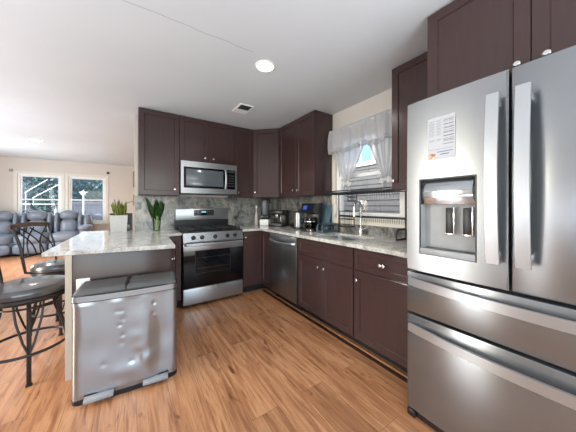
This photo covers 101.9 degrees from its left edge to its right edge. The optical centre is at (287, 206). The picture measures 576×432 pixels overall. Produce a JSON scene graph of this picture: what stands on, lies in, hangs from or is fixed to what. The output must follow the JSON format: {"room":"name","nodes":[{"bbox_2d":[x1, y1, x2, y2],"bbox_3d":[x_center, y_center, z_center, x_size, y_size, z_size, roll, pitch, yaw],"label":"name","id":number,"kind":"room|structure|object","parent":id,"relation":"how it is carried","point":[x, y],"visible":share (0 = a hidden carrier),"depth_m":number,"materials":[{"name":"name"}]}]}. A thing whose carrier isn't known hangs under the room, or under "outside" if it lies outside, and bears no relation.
{"room":"kitchen","nodes":[
{"label":"kitchen","id":0,"kind":"room"},
{"bbox_2d":[0,156,133,230],"bbox_3d":[-5.704,-0.050,7.545,5.750,2.570,0.150,0,0,-34],"label":"wall","id":1,"kind":"structure","parent":0,"point":[120,178],"depth_m":7.03,"materials":[{"name":"beige paint"}]},
{"bbox_2d":[13,170,64,214],"bbox_3d":[-6.996,-0.180,6.608,1.050,1.560,0.140,0,0,-34],"label":"window","id":2,"kind":"structure","parent":1,"relation":"in","point":[17,175],"depth_m":6.48,"materials":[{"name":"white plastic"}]},
{"bbox_2d":[65,173,108,225],"bbox_3d":[-6.150,-0.180,7.178,1.050,1.560,0.140,0,0,-34],"label":"window","id":3,"kind":"structure","parent":1,"relation":"in","point":[68,177],"depth_m":7.20,"materials":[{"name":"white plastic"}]},
{"bbox_2d":[134,114,227,230],"bbox_3d":[-1.087,0.005,3.766,2.320,2.460,0.120,0,0,-34],"label":"wall","id":4,"kind":"structure","parent":0,"point":[135,115],"depth_m":3.08,"materials":[{"name":"beige paint"}]},
{"bbox_2d":[127,171,133,205],"bbox_3d":[-2.080,-0.230,3.081,0.092,0.450,0.085,0,0,-34],"label":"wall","id":5,"kind":"structure","parent":4,"relation":"attached to","point":[133,171],"depth_m":3.07,"materials":[{"name":"beige paint"}]},
{"bbox_2d":[138,107,178,195],"bbox_3d":[-1.696,-0.669,3.067,0.457,1.065,0.354,0,0,-34],"label":"upper cabinet","id":6,"kind":"object","parent":4,"relation":"attached to","point":[158,131],"visible":1,"depth_m":2.94,"materials":[{"name":"brown paint"}]},
{"bbox_2d":[135,196,275,230],"bbox_3d":[-1.116,0.092,3.661,2.144,0.457,0.019,0,0,-34],"label":"backsplash","id":7,"kind":"structure","parent":4,"relation":"attached to","point":[241,211],"depth_m":3.50,"materials":[{"name":"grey stone"}]},
{"bbox_2d":[135,202,140,209],"bbox_3d":[-1.968,-0.005,3.069,0.060,0.100,0.010,0,0,-34],"label":"outlet","id":8,"kind":"object","parent":7,"relation":"attached to","point":[137,204],"visible":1,"depth_m":3.07,"materials":[{"name":"grey plastic"}]},
{"bbox_2d":[179,115,234,165],"bbox_3d":[-1.190,-0.899,3.408,0.762,0.605,0.354,0,0,-34],"label":"upper cabinet","id":9,"kind":"object","parent":4,"relation":"attached to","point":[200,140],"visible":0.91,"depth_m":3.27,"materials":[{"name":"brown paint"}]},
{"bbox_2d":[179,160,236,195],"bbox_3d":[-1.161,-0.379,3.365,0.758,0.428,0.456,0,0,-34],"label":"microwave","id":10,"kind":"object","parent":9,"relation":"attached to","point":[195,178],"visible":0.95,"depth_m":3.20,"materials":[{"name":"silver metal"}]},
{"bbox_2d":[228,126,252,197],"bbox_3d":[-0.748,-0.669,3.706,0.305,1.065,0.354,0,0,-34],"label":"upper cabinet","id":11,"kind":"object","parent":4,"relation":"attached to","point":[243,136],"visible":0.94,"depth_m":3.59,"materials":[{"name":"brown paint"}]},
{"bbox_2d":[0,253,436,431],"bbox_3d":[-2.573,1.285,2.902,5.750,0.100,11.350,0,0,-34],"label":"floor","id":12,"kind":"structure","parent":0,"point":[247,361],"depth_m":1.61,"materials":[{"name":"brown wood"}]},
{"bbox_2d":[0,267,64,387],"bbox_3d":[-1.973,0.706,1.751,0.547,1.059,0.504,0,0,-42],"label":"bar stool","id":13,"kind":"object","parent":12,"relation":"on","point":[27,291],"visible":0.84,"depth_m":1.66,"materials":[{"name":"black metal"}]},
{"bbox_2d":[7,222,64,335],"bbox_3d":[-2.369,0.698,2.370,0.503,1.074,0.427,0,0,-7],"label":"bar stool","id":14,"kind":"object","parent":12,"relation":"on","point":[56,266],"visible":0.48,"depth_m":2.25,"materials":[{"name":"black metal"}]},
{"bbox_2d":[0,210,92,255],"bbox_3d":[-6.621,0.665,6.138,2.355,1.097,0.974,0,0,-34],"label":"reclining sofa","id":15,"kind":"object","parent":12,"relation":"on","point":[65,225],"visible":0.65,"depth_m":6.14,"materials":[{"name":"leather"}]},
{"bbox_2d":[0,221,11,233],"bbox_3d":[-7.291,0.575,5.973,0.394,0.435,0.330,0,0,-34],"label":"cushion","id":16,"kind":"object","parent":15,"relation":"on","point":[3,224],"depth_m":5.91,"materials":[{"name":"grey leather"}]},
{"bbox_2d":[0,233,13,244],"bbox_3d":[-7.099,0.830,5.688,0.638,0.308,0.668,0,0,-34],"label":"seat cushion","id":17,"kind":"object","parent":15,"relation":"on","point":[5,238],"depth_m":5.64,"materials":[{"name":"grey leather"}]},
{"bbox_2d":[13,232,49,243],"bbox_3d":[-6.577,0.830,6.040,0.638,0.308,0.668,0,0,-34],"label":"seat cushion","id":18,"kind":"object","parent":15,"relation":"on","point":[43,240],"depth_m":5.87,"materials":[{"name":"grey leather"}]},
{"bbox_2d":[27,220,46,231],"bbox_3d":[-6.769,0.575,6.325,0.394,0.435,0.330,0,0,-34],"label":"cushion","id":19,"kind":"object","parent":15,"relation":"on","point":[38,228],"depth_m":6.23,"materials":[{"name":"grey leather"}]},
{"bbox_2d":[49,231,78,241],"bbox_3d":[-6.055,0.830,6.392,0.638,0.308,0.668,0,0,-34],"label":"seat cushion","id":20,"kind":"object","parent":15,"relation":"on","point":[59,236],"depth_m":6.15,"materials":[{"name":"grey leather"}]},
{"bbox_2d":[60,219,77,230],"bbox_3d":[-6.247,0.575,6.677,0.394,0.435,0.330,0,0,-34],"label":"cushion","id":21,"kind":"object","parent":15,"relation":"on","point":[65,224],"depth_m":6.58,"materials":[{"name":"grey leather"}]},
{"bbox_2d":[65,255,71,380],"bbox_3d":[-1.928,0.794,2.207,0.036,0.882,1.325,0,0,-34],"label":"panel","id":22,"kind":"object","parent":12,"relation":"on","point":[68,259],"visible":0.36,"depth_m":1.66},
{"bbox_2d":[72,249,174,294],"bbox_3d":[-1.489,0.794,2.198,0.678,0.882,0.810,0,0,-34],"label":"base cabinet","id":23,"kind":"object","parent":12,"relation":"on","point":[98,266],"visible":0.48,"depth_m":1.83,"materials":[{"name":"brown paint"}]},
{"bbox_2d":[76,278,89,289],"bbox_3d":[-1.492,0.587,1.702,0.078,0.120,0.010,0,0,-34],"label":"outlet","id":24,"kind":"object","parent":23,"relation":"attached to","point":[79,282],"visible":0.31,"depth_m":1.69,"materials":[{"name":"white plastic"}]},
{"bbox_2d":[42,229,181,256],"bbox_3d":[-1.681,0.337,2.497,1.019,0.032,1.740,0,0,-34],"label":"countertop","id":25,"kind":"structure","parent":23,"relation":"on","point":[88,242],"depth_m":2.06,"materials":[{"name":"stone"}]},
{"bbox_2d":[109,199,127,231],"bbox_3d":[-2.163,0.117,2.992,0.186,0.407,0.186,0,0,-34],"label":"planter","id":26,"kind":"object","parent":25,"relation":"on","point":[118,221],"visible":1,"depth_m":2.94,"materials":[{"name":"ceramic"}]},
{"bbox_2d":[110,213,132,229],"bbox_3d":[-2.224,0.208,3.122,0.247,0.226,0.090,0,0,-34],"label":"box","id":27,"kind":"object","parent":25,"relation":"on","point":[130,215],"visible":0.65,"depth_m":3.15,"materials":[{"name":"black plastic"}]},
{"bbox_2d":[146,198,164,230],"bbox_3d":[-1.746,0.099,3.071,0.185,0.445,0.139,0,0,-6],"label":"glass vase","id":28,"kind":"object","parent":25,"relation":"on","point":[157,211],"visible":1,"depth_m":3.06,"materials":[{"name":"green"}]},
{"bbox_2d":[71,271,176,405],"bbox_3d":[-1.130,0.885,1.675,0.597,0.700,0.345,0,0,-29],"label":"trash can","id":29,"kind":"object","parent":12,"relation":"on","point":[124,329],"visible":1,"depth_m":1.55,"materials":[{"name":"silver metal"}]},
{"bbox_2d":[169,236,180,306],"bbox_3d":[-1.534,0.794,3.008,0.200,0.882,0.626,0,0,-34],"label":"base cabinet","id":30,"kind":"object","parent":12,"relation":"on","point":[176,252],"visible":0.3,"depth_m":2.78,"materials":[{"name":"brown paint"}]},
{"bbox_2d":[175,208,242,306],"bbox_3d":[-1.092,0.636,3.226,0.756,1.198,0.725,0,0,-34],"label":"stove","id":31,"kind":"object","parent":12,"relation":"on","point":[211,248],"visible":1,"depth_m":3.01,"materials":[{"name":"silver metal"}]},
{"bbox_2d":[176,228,241,233],"bbox_3d":[-1.096,0.324,3.232,0.756,0.013,0.555,0,0,-34],"label":"cooktop","id":32,"kind":"object","parent":31,"relation":"in","point":[197,230],"depth_m":3.04,"materials":[{"name":"metal"}]},
{"bbox_2d":[242,230,274,292],"bbox_3d":[-0.346,0.794,3.651,0.910,0.882,0.890,0,0,-34],"label":"base cabinet","id":33,"kind":"object","parent":12,"relation":"on","point":[256,244],"visible":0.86,"depth_m":3.33,"materials":[{"name":"brown paint"}]},
{"bbox_2d":[238,225,406,257],"bbox_3d":[0.209,0.337,2.803,0.906,0.032,2.884,0,0,-34],"label":"countertop","id":34,"kind":"structure","parent":33,"relation":"on","point":[386,245],"depth_m":2.30,"materials":[{"name":"stone"}]},
{"bbox_2d":[255,206,257,225],"bbox_3d":[-0.523,0.159,3.869,0.060,0.325,0.060,0,0,-34],"label":"oil bottle","id":35,"kind":"object","parent":34,"relation":"on","point":[256,213],"visible":1,"depth_m":3.85,"materials":[{"name":"ceramic"}]},
{"bbox_2d":[260,199,272,225],"bbox_3d":[-0.355,0.102,3.923,0.205,0.437,0.160,0,0,11],"label":"blender","id":36,"kind":"object","parent":34,"relation":"on","point":[265,220],"visible":0.95,"depth_m":3.87,"materials":[{"name":"white plastic"}]},
{"bbox_2d":[261,201,269,214],"bbox_3d":[-0.382,0.035,3.928,0.144,0.237,0.144,0,0,11],"label":"jar","id":37,"kind":"object","parent":36,"relation":"on","point":[264,204],"depth_m":3.87,"materials":[{"name":"glass"}]},
{"bbox_2d":[269,210,288,226],"bbox_3d":[-0.152,0.190,3.724,0.240,0.262,0.278,0,0,28],"label":"espresso machine","id":38,"kind":"object","parent":34,"relation":"on","point":[280,217],"visible":0.99,"depth_m":3.70,"materials":[{"name":"black plastic"}]},
{"bbox_2d":[293,210,303,228],"bbox_3d":[0.154,0.186,3.305,0.159,0.270,0.175,0,0,5],"label":"kettle","id":39,"kind":"object","parent":34,"relation":"on","point":[298,214],"visible":0.82,"depth_m":3.26,"materials":[{"name":"silver metal"}]},
{"bbox_2d":[300,203,321,231],"bbox_3d":[0.294,0.139,3.037,0.219,0.365,0.238,0,0,36],"label":"coffee maker","id":40,"kind":"object","parent":34,"relation":"on","point":[313,211],"visible":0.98,"depth_m":2.96,"materials":[{"name":"black plastic"}]},
{"bbox_2d":[322,205,331,229],"bbox_3d":[0.458,0.152,3.146,0.093,0.335,0.300,0,0,-34],"label":"cutting board","id":41,"kind":"object","parent":34,"relation":"on","point":[326,209],"visible":0.3,"depth_m":3.08,"materials":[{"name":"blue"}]},
{"bbox_2d":[316,223,337,232],"bbox_3d":[0.496,0.267,2.904,0.290,0.108,0.110,0,0,-34],"label":"dish rack","id":42,"kind":"object","parent":34,"relation":"on","point":[321,230],"visible":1,"depth_m":2.87,"materials":[{"name":"plastic"}]},
{"bbox_2d":[317,229,337,232],"bbox_3d":[0.496,0.310,2.904,0.280,0.022,0.110,0,0,-34],"label":"tray","id":43,"kind":"object","parent":42,"relation":"on","point":[321,230],"depth_m":2.86,"materials":[{"name":"plastic"}]},
{"bbox_2d":[329,236,364,240],"bbox_3d":[0.594,0.452,2.463,0.404,0.198,0.544,0,0,-34],"label":"sink","id":44,"kind":"object","parent":34,"relation":"in","point":[335,237],"visible":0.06,"depth_m":2.69,"materials":[{"name":"silver metal"}]},
{"bbox_2d":[353,200,367,234],"bbox_3d":[0.783,0.128,2.580,0.162,0.386,0.106,0,0,-2],"label":"faucet","id":45,"kind":"object","parent":34,"relation":"on","point":[361,229],"visible":0.97,"depth_m":2.59,"materials":[{"name":"silver metal"}]},
{"bbox_2d":[323,187,406,240],"bbox_3d":[0.775,0.074,2.507,0.276,0.494,0.884,0,0,-34],"label":"dish rack","id":46,"kind":"object","parent":34,"relation":"on","point":[366,191],"visible":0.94,"depth_m":2.36,"materials":[{"name":"black metal"}]},
{"bbox_2d":[339,210,354,227],"bbox_3d":[0.702,0.142,2.760,0.127,0.206,0.177,0,0,-34],"label":"utensil basket","id":47,"kind":"object","parent":46,"relation":"hanging from","point":[344,218],"visible":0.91,"depth_m":2.72,"materials":[{"name":"black metal"}]},
{"bbox_2d":[347,193,356,201],"bbox_3d":[0.735,-0.110,2.649,0.097,0.121,0.097,0,0,-34],"label":"utensil basket","id":48,"kind":"object","parent":46,"relation":"hanging from","point":[352,197],"visible":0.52,"depth_m":2.62,"materials":[{"name":"black metal"}]},
{"bbox_2d":[323,189,405,194],"bbox_3d":[0.773,-0.145,2.506,0.273,0.018,0.878,0,0,-34],"label":"shelf","id":49,"kind":"object","parent":46,"relation":"attached to","point":[366,191],"depth_m":2.43,"materials":[{"name":"black metal"}]},
{"bbox_2d":[340,215,404,223],"bbox_3d":[0.837,0.142,2.549,0.117,0.067,0.860,0,0,-34],"label":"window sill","id":50,"kind":"structure","parent":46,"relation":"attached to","point":[378,217],"depth_m":2.44,"materials":[{"name":"white wood"}]},
{"bbox_2d":[269,233,302,310],"bbox_3d":[0.152,0.796,3.076,0.659,0.878,0.612,0,0,-34],"label":"dishwasher","id":51,"kind":"object","parent":12,"relation":"on","point":[284,253],"visible":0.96,"depth_m":2.88,"materials":[{"name":"silver metal"}]},
{"bbox_2d":[298,238,359,343],"bbox_3d":[0.516,0.794,2.462,0.501,0.882,0.800,0,0,-34],"label":"base cabinet","id":52,"kind":"object","parent":12,"relation":"on","point":[325,270],"visible":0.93,"depth_m":2.28,"materials":[{"name":"brown paint"}]},
{"bbox_2d":[262,290,406,382],"bbox_3d":[0.273,1.233,2.488,0.042,0.004,2.280,0,0,-34],"label":"trim","id":53,"kind":"structure","parent":12,"relation":"on","point":[371,358],"depth_m":2.10,"materials":[{"name":"brown wood"}]},
{"bbox_2d":[265,288,406,377],"bbox_3d":[0.314,1.227,2.516,0.055,0.016,2.280,0,0,-34],"label":"trim","id":54,"kind":"structure","parent":12,"relation":"on","point":[344,337],"depth_m":2.10,"materials":[{"name":"brown wood"}]},
{"bbox_2d":[354,248,411,372],"bbox_3d":[0.968,0.794,1.930,0.656,0.882,0.585,0,0,-34],"label":"base cabinet","id":55,"kind":"object","parent":12,"relation":"on","point":[380,279],"visible":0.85,"depth_m":1.78,"materials":[{"name":"brown paint"}]},
{"bbox_2d":[407,45,575,431],"bbox_3d":[1.262,0.308,1.213,0.878,1.838,0.912,0,0,-34],"label":"refrigerator","id":56,"kind":"object","parent":12,"relation":"on","point":[491,225],"visible":1,"depth_m":1.03,"materials":[{"name":"grey metal"}]},
{"bbox_2d":[428,112,454,160],"bbox_3d":[0.808,-0.362,1.236,0.002,0.224,0.132,0,0,-34],"label":"printed sheet","id":57,"kind":"object","parent":56,"relation":"attached to","point":[441,130],"visible":1,"depth_m":1.23,"materials":[{"name":"paper"}]},
{"bbox_2d":[429,153,434,159],"bbox_3d":[0.783,-0.270,1.271,0.001,0.029,0.034,0,0,-34],"label":"photo","id":58,"kind":"object","parent":57,"relation":"attached to","point":[431,155],"depth_m":1.27},
{"bbox_2d":[0,0,453,165],"bbox_3d":[-2.573,-1.335,2.902,5.750,0.260,11.350,0,0,-34],"label":"ceiling","id":59,"kind":"structure","parent":0,"point":[75,75],"depth_m":1.94,"materials":[{"name":"white paint"}]},
{"bbox_2d":[27,139,44,141],"bbox_3d":[-4.838,-1.258,4.481,0.240,0.008,0.240,0,0,-34],"label":"recessed light","id":60,"kind":"object","parent":59,"relation":"in","point":[34,140],"visible":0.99,"depth_m":4.48,"materials":[{"name":"white plastic"}]},
{"bbox_2d":[232,103,253,113],"bbox_3d":[-0.558,-1.200,2.893,0.176,0.010,0.270,0,0,-34],"label":"ceiling vent","id":61,"kind":"object","parent":59,"relation":"in","point":[242,108],"visible":1,"depth_m":2.88,"materials":[{"name":"white plastic"}]},
{"bbox_2d":[255,60,274,71],"bbox_3d":[-0.197,-1.201,2.014,0.176,0.008,0.176,0,0,-34],"label":"recessed light","id":62,"kind":"object","parent":59,"relation":"in","point":[262,65],"visible":1,"depth_m":2.01,"materials":[{"name":"white plastic"}]},
{"bbox_2d":[257,62,272,70],"bbox_3d":[-0.197,-1.203,2.014,0.137,0.004,0.137,0,0,-34],"label":"diffuser","id":63,"kind":"object","parent":62,"relation":"attached to","point":[261,66],"depth_m":2.01,"materials":[{"name":"white plastic"}]},
{"bbox_2d":[333,88,394,237],"bbox_3d":[1.384,0.015,2.043,0.150,2.440,5.500,0,0,-34],"label":"wall","id":64,"kind":"structure","parent":0,"point":[381,102],"depth_m":2.69,"materials":[{"name":"beige paint"}]},
{"bbox_2d":[252,128,290,198],"bbox_3d":[-0.300,-0.669,3.852,0.614,1.065,0.611,0,0,-34],"label":"upper cabinet","id":65,"kind":"object","parent":64,"relation":"attached to","point":[265,141],"visible":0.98,"depth_m":3.63,"materials":[{"name":"brown paint"}]},
{"bbox_2d":[279,110,332,197],"bbox_3d":[0.210,-0.669,3.330,0.354,1.065,0.830,0,0,-34],"label":"upper cabinet","id":66,"kind":"object","parent":64,"relation":"attached to","point":[305,163],"visible":1,"depth_m":3.07,"materials":[{"name":"brown paint"}]},
{"bbox_2d":[276,196,404,238],"bbox_3d":[0.595,0.092,3.060,0.019,0.457,2.929,0,0,-34],"label":"backsplash","id":67,"kind":"structure","parent":64,"relation":"attached to","point":[292,205],"depth_m":3.11,"materials":[{"name":"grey stone"}]},
{"bbox_2d":[332,155,404,227],"bbox_3d":[0.912,-0.367,2.678,0.104,1.165,1.050,0,0,-34],"label":"window","id":68,"kind":"structure","parent":64,"relation":"in","point":[385,223],"depth_m":2.72,"materials":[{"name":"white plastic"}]},
{"bbox_2d":[391,52,426,190],"bbox_3d":[1.149,-0.669,1.938,0.354,1.065,0.446,0,0,-34],"label":"upper cabinet","id":69,"kind":"object","parent":64,"relation":"attached to","point":[409,79],"visible":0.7,"depth_m":1.96,"materials":[{"name":"brown paint"}]},
{"bbox_2d":[427,0,575,97],"bbox_3d":[1.397,-0.921,1.270,0.689,0.562,0.925,0,0,-34],"label":"upper cabinet","id":70,"kind":"object","parent":64,"relation":"attached to","point":[468,41],"visible":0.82,"depth_m":1.23,"materials":[{"name":"brown paint"}]},
{"label":"outside","id":71,"kind":"structure","parent":0,"visible":0},
{"bbox_3d":[-14.822,1.510,12.523,65.000,0.050,90.000,0,0,-34],"label":"ground","id":72,"kind":"structure","parent":71,"visible":0},
{"bbox_2d":[25,179,47,212],"bbox_3d":[-9.825,0.205,9.138,0.627,2.560,0.028,0,0,-43],"label":"slanted pole","id":73,"kind":"object","parent":72,"relation":"on","point":[47,179],"visible":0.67,"depth_m":8.97,"materials":[{"name":"white plastic"}]},
{"bbox_2d":[22,204,57,212],"bbox_3d":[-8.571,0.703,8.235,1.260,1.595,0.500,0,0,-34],"label":"wheelbarrow","id":74,"kind":"object","parent":72,"relation":"on","point":[31,206],"visible":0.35,"depth_m":8.17,"materials":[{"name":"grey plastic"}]},
{"bbox_2d":[22,204,57,215],"bbox_3d":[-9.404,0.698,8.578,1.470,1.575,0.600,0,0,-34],"label":"garden table","id":75,"kind":"object","parent":72,"relation":"on","point":[56,208],"visible":0.08,"depth_m":8.65,"materials":[{"name":"white plastic"}]},
{"bbox_2d":[33,185,57,210],"bbox_3d":[-9.617,0.304,9.278,0.724,2.361,0.028,0,0,-42],"label":"slanted pole","id":76,"kind":"object","parent":72,"relation":"on","point":[56,185],"visible":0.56,"depth_m":9.20,"materials":[{"name":"white plastic"}]},
{"bbox_2d":[23,177,76,211],"bbox_3d":[-13.000,-1.453,12.823,2.261,5.883,1.452,0,0,-34],"label":"tree","id":77,"kind":"object","parent":72,"relation":"on","point":[27,178],"visible":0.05,"depth_m":12.40,"materials":[{"name":"green plant"}]},
{"bbox_2d":[27,177,84,214],"bbox_3d":[-11.239,-1.018,11.334,2.102,5.015,1.362,0,0,-34],"label":"tree","id":78,"kind":"object","parent":72,"relation":"on","point":[75,195],"visible":0.26,"depth_m":11.04,"materials":[{"name":"green plant"}]},
{"bbox_2d":[22,176,99,212],"bbox_3d":[-13.735,-2.745,15.413,18.376,8.900,1.036,0,0,-34],"label":"tree","id":79,"kind":"object","parent":72,"relation":"on","point":[25,189],"visible":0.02,"depth_m":14.26,"materials":[{"name":"plant"}]},
{"bbox_2d":[79,191,86,214],"bbox_3d":[-8.645,0.415,9.874,0.180,2.140,0.237,0,0,22],"label":"post","id":80,"kind":"object","parent":72,"relation":"on","point":[83,193],"visible":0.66,"depth_m":9.84,"materials":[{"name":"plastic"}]},
{"bbox_2d":[72,201,102,220],"bbox_3d":[-7.765,0.635,10.746,3.513,1.660,0.062,0,0,-34],"label":"fence","id":81,"kind":"object","parent":72,"relation":"on","point":[95,209],"visible":0.09,"depth_m":10.21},
{"bbox_2d":[77,179,102,201],"bbox_3d":[-11.155,-1.353,14.039,2.281,5.685,1.521,0,0,-34],"label":"tree","id":82,"kind":"object","parent":72,"relation":"on","point":[84,181],"visible":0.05,"depth_m":13.50,"materials":[{"name":"green plant"}]},
{"bbox_2d":[82,179,102,201],"bbox_3d":[-9.520,-0.731,12.478,2.167,4.442,1.407,0,0,-34],"label":"tree","id":83,"kind":"object","parent":72,"relation":"on","point":[99,187],"visible":0.07,"depth_m":12.04,"materials":[{"name":"green plant"}]},
{"bbox_2d":[344,144,399,213],"bbox_3d":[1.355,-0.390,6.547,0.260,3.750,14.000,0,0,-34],"label":"house","id":84,"kind":"structure","parent":72,"relation":"on","point":[366,163],"depth_m":5.54,"materials":[{"name":"grey plastic"}]},
{"bbox_3d":[0.856,-0.935,2.631,0.068,0.030,1.025,0,0,-34],"label":"curtain rod","id":85,"kind":"object","parent":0,"visible":0},
{"bbox_2d":[328,108,391,154],"bbox_3d":[0.821,-0.807,2.614,0.094,0.326,1.020,0,0,-34],"label":"valance","id":86,"kind":"object","parent":85,"relation":"hanging from","point":[363,133],"visible":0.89,"depth_m":2.60,"materials":[{"name":"white fabric"}]},
{"bbox_2d":[333,144,363,191],"bbox_3d":[0.703,-0.438,2.820,0.063,0.565,0.510,0,0,-34],"label":"curtain","id":87,"kind":"object","parent":86,"relation":"hanging from","point":[346,162],"visible":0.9,"depth_m":2.80,"materials":[{"name":"white fabric"}]},
{"bbox_2d":[369,135,391,188],"bbox_3d":[0.988,-0.435,2.397,0.063,0.570,0.410,0,0,-34],"label":"curtain","id":88,"kind":"object","parent":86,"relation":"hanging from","point":[381,152],"visible":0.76,"depth_m":2.40,"materials":[{"name":"white fabric"}]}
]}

